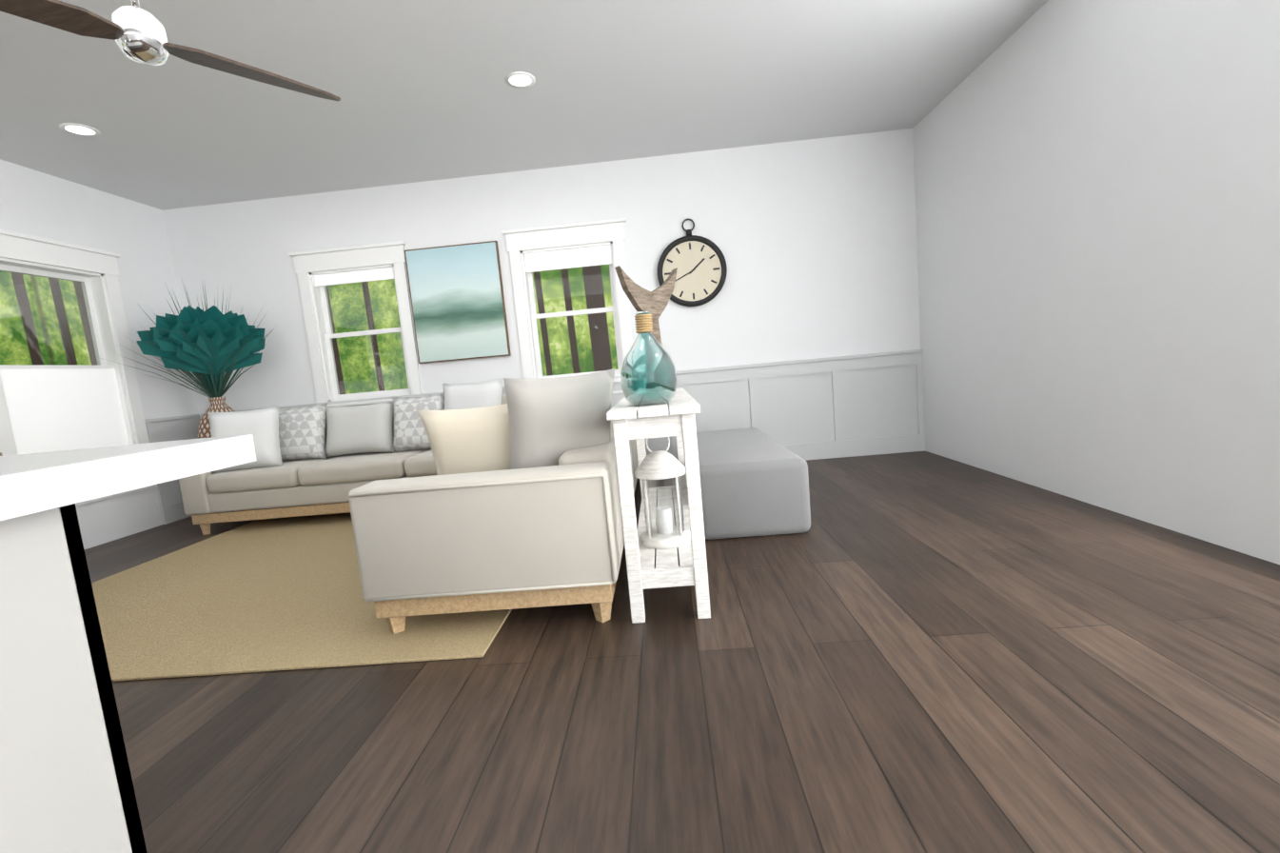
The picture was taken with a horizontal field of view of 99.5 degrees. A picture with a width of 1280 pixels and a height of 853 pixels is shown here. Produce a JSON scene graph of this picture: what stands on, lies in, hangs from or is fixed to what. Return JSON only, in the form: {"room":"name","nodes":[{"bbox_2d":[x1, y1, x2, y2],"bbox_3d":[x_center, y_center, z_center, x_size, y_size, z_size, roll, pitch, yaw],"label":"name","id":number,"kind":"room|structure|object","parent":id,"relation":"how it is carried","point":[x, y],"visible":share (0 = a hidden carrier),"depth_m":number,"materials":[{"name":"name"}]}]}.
{"room":"kitchen and living room","nodes":[
{"label":"kitchen and living room","id":0,"kind":"room"},
{"bbox_2d":[0,158,198,549],"bbox_3d":[-4.391,-0.111,0.860,0.150,2.740,8.650,-5,6,3],"label":"wall","id":1,"kind":"structure","parent":0,"point":[43,205],"depth_m":4.42,"materials":[{"name":"paint"}]},
{"bbox_2d":[0,228,157,506],"bbox_3d":[-4.238,-0.382,3.956,0.205,1.920,1.090,-5,6,3],"label":"window","id":2,"kind":"structure","parent":1,"relation":"in","point":[47,408],"depth_m":4.04,"materials":[{"name":"paint"}]},
{"bbox_2d":[144,413,200,524],"bbox_3d":[-4.133,0.557,3.040,0.039,0.900,4.149,-5,6,3],"label":"trim","id":3,"kind":"structure","parent":1,"relation":"attached to","point":[167,429],"depth_m":4.71,"materials":[{"name":"paint"}]},
{"bbox_2d":[0,0,1048,210],"bbox_3d":[-1.160,-1.813,0.544,6.900,0.120,8.650,-5,6,3],"label":"ceiling","id":4,"kind":"structure","parent":0,"point":[423,90],"depth_m":3.30,"materials":[{"name":"paint"}]},
{"bbox_2d":[59,122,100,137],"bbox_3d":[-3.489,-1.847,3.374,0.183,0.005,0.183,-11,8,-42],"label":"recessed light","id":5,"kind":"object","parent":4,"relation":"in","point":[79,128],"depth_m":3.37,"materials":[{"name":"paint"}]},
{"bbox_2d":[0,0,340,100],"bbox_3d":[-1.906,-1.615,2.041,0.885,0.459,1.142,-5,6,3],"label":"ceiling fan","id":6,"kind":"object","parent":4,"relation":"hanging from","point":[135,32],"visible":1,"depth_m":2.00,"materials":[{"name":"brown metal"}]},
{"bbox_2d":[504,71,535,88],"bbox_3d":[-0.722,-2.085,3.261,0.183,0.005,0.183,-11,8,-42],"label":"recessed light","id":7,"kind":"object","parent":4,"relation":"in","point":[519,78],"depth_m":3.26,"materials":[{"name":"paint"}]},
{"bbox_2d":[162,128,920,413],"bbox_3d":[-0.870,-0.872,4.919,6.600,2.740,0.150,-5,6,3],"label":"wall","id":8,"kind":"structure","parent":0,"point":[814,241],"depth_m":4.74,"materials":[{"name":"paint"}]},
{"bbox_2d":[288,240,422,406],"bbox_3d":[-2.530,-0.858,4.957,1.050,1.500,0.205,-5,6,3],"label":"window","id":9,"kind":"structure","parent":8,"relation":"in","point":[350,265],"depth_m":4.89,"materials":[{"name":"paint"}]},
{"bbox_2d":[404,240,511,363],"bbox_3d":[-1.622,-1.097,4.825,0.830,1.000,0.040,-5,6,3],"label":"painting","id":10,"kind":"object","parent":8,"relation":"attached to","point":[458,304],"visible":1,"depth_m":4.80,"materials":[{"name":"teal paper"}]},
{"bbox_2d":[199,348,925,460],"bbox_3d":[-0.779,0.048,4.923,6.573,0.900,0.039,-5,6,3],"label":"wainscoting","id":11,"kind":"structure","parent":8,"relation":"attached to","point":[846,405],"depth_m":4.82,"materials":[{"name":"paint"}]},
{"bbox_2d":[502,216,639,393],"bbox_3d":[-0.594,-1.023,4.864,1.080,1.500,0.205,-5,6,3],"label":"window","id":12,"kind":"structure","parent":8,"relation":"in","point":[588,243],"depth_m":4.79,"materials":[{"name":"paint"}]},
{"bbox_2d":[657,218,727,306],"bbox_3d":[0.444,-1.420,4.698,0.600,0.746,0.060,-5,6,3],"label":"wall clock","id":13,"kind":"object","parent":8,"relation":"attached to","point":[699,262],"visible":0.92,"depth_m":4.70,"materials":[{"name":"black plastic"}]},
{"bbox_2d":[84,450,1279,852],"bbox_3d":[-0.905,1.009,0.852,6.900,0.100,8.650,-5,6,3],"label":"floor","id":14,"kind":"structure","parent":0,"point":[916,652],"depth_m":1.50,"materials":[{"name":"brown wood"}]},
{"bbox_2d":[0,503,147,852],"bbox_3d":[-0.994,0.588,0.276,0.864,0.874,0.737,-5,6,3],"label":"base cabinet","id":15,"kind":"object","parent":14,"relation":"on","point":[66,782],"depth_m":0.52,"materials":[{"name":"paint"}]},
{"bbox_2d":[97,279,274,438],"bbox_3d":[-3.493,-0.227,4.426,1.133,2.037,0.957,-5,6,3],"label":"woven vase","id":16,"kind":"object","parent":14,"relation":"on","point":[209,347],"visible":0.77,"depth_m":4.33,"materials":[{"name":"wicker"}]},
{"bbox_2d":[91,512,511,681],"bbox_3d":[-1.829,0.771,3.278,2.670,0.011,2.650,-5,6,3],"label":"living room rug","id":17,"kind":"object","parent":14,"relation":"on","point":[274,594],"visible":0.44,"depth_m":2.44,"materials":[{"name":"carpet"}]},
{"bbox_2d":[178,368,638,633],"bbox_3d":[-1.734,0.257,3.464,3.428,0.972,2.858,-5,6,3],"label":"sectional sofa","id":18,"kind":"object","parent":14,"relation":"on","point":[459,498],"visible":0.94,"depth_m":2.17,"materials":[{"name":"beige fabric"}]},
{"bbox_2d":[207,404,283,474],"bbox_3d":[-3.015,0.099,4.139,0.513,0.466,0.276,-5,6,3],"label":"pillow","id":19,"kind":"object","parent":18,"relation":"on","point":[263,423],"depth_m":4.10,"materials":[{"name":"white fabric"}]},
{"bbox_2d":[270,402,328,463],"bbox_3d":[-2.765,0.053,4.396,0.460,0.442,0.208,-5,6,3],"label":"pillow","id":20,"kind":"object","parent":18,"relation":"on","point":[303,431],"depth_m":4.34,"materials":[{"name":"grey fabric"}]},
{"bbox_2d":[323,399,394,457],"bbox_3d":[-2.267,0.021,4.373,0.580,0.404,0.200,-5,6,3],"label":"pillow","id":21,"kind":"object","parent":18,"relation":"on","point":[369,429],"depth_m":4.31,"materials":[{"name":"grey fabric"}]},
{"bbox_2d":[391,392,446,453],"bbox_3d":[-1.771,-0.031,4.339,0.467,0.444,0.217,-5,6,3],"label":"pillow","id":22,"kind":"object","parent":18,"relation":"on","point":[410,436],"depth_m":4.28,"materials":[{"name":"grey fabric"}]},
{"bbox_2d":[441,377,503,451],"bbox_3d":[-1.318,-0.093,4.254,0.555,0.524,0.288,-5,6,3],"label":"pillow","id":23,"kind":"object","parent":18,"relation":"on","point":[455,396],"depth_m":4.20,"materials":[{"name":"white fabric"}]},
{"bbox_2d":[416,399,540,494],"bbox_3d":[-0.707,0.100,2.399,0.464,0.399,0.215,-5,6,3],"label":"pillow","id":24,"kind":"object","parent":18,"relation":"on","point":[478,439],"depth_m":2.31,"materials":[{"name":"beige fabric"}]},
{"bbox_2d":[502,368,615,496],"bbox_3d":[-0.335,0.021,2.346,0.495,0.502,0.382,-5,6,3],"label":"pillow","id":25,"kind":"object","parent":18,"relation":"on","point":[547,422],"depth_m":2.24,"materials":[{"name":"grey fabric"}]},
{"bbox_2d":[606,387,710,623],"bbox_3d":[0.110,0.255,2.707,0.336,0.810,1.480,-5,6,3],"label":"table","id":26,"kind":"object","parent":14,"relation":"on","point":[639,423],"visible":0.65,"depth_m":2.02,"materials":[{"name":"white wood"}]},
{"bbox_2d":[614,265,677,392],"bbox_3d":[0.067,-0.501,2.856,0.324,0.660,0.255,-5,6,3],"label":"sculpture","id":27,"kind":"object","parent":26,"relation":"on","point":[655,302],"visible":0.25,"depth_m":2.82,"materials":[{"name":"brown wood"}]},
{"bbox_2d":[620,311,677,405],"bbox_3d":[0.028,-0.270,2.148,0.227,0.363,0.227,-5,6,3],"label":"bottle","id":28,"kind":"object","parent":26,"relation":"on","point":[663,362],"visible":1,"depth_m":2.09,"materials":[{"name":"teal glass"}]},
{"bbox_2d":[634,436,690,549],"bbox_3d":[0.094,0.260,2.366,0.220,0.494,0.220,-5,6,3],"label":"lantern","id":29,"kind":"object","parent":26,"relation":"on","point":[664,533],"visible":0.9,"depth_m":2.31,"materials":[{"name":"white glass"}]},
{"bbox_2d":[696,427,810,539],"bbox_3d":[0.632,0.311,3.610,0.605,0.410,1.500,-5,6,3],"label":"ottoman bench","id":30,"kind":"object","parent":14,"relation":"on","point":[754,481],"visible":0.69,"depth_m":2.87,"materials":[{"name":"fabric"}]},
{"bbox_2d":[912,0,1279,564],"bbox_3d":[2.327,-0.684,0.538,0.150,2.740,8.650,-5,6,3],"label":"wall","id":31,"kind":"structure","parent":0,"point":[1097,196],"depth_m":2.65,"materials":[{"name":"paint"}]},
{"label":"outside","id":32,"kind":"structure","parent":0,"visible":0},
{"bbox_2d":[0,264,618,393],"bbox_3d":[-0.834,-1.827,3.174,17.000,9.000,17.000,-5,6,3],"label":"trees","id":33,"kind":"object","parent":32,"point":[562,323],"depth_m":9.28,"materials":[{"name":"green plant"}]},
{"bbox_3d":[-4.042,0.138,-0.973,0.668,2.580,3.320,-5,6,3],"label":"wall","id":34,"kind":"structure","parent":0,"visible":0},
{"bbox_2d":[0,433,256,520],"bbox_3d":[-2.430,0.242,0.389,3.731,0.039,0.965,-5,6,3],"label":"countertop","id":35,"kind":"structure","parent":34,"relation":"on","point":[32,482],"depth_m":0.55,"materials":[{"name":"white stone"}]}
]}

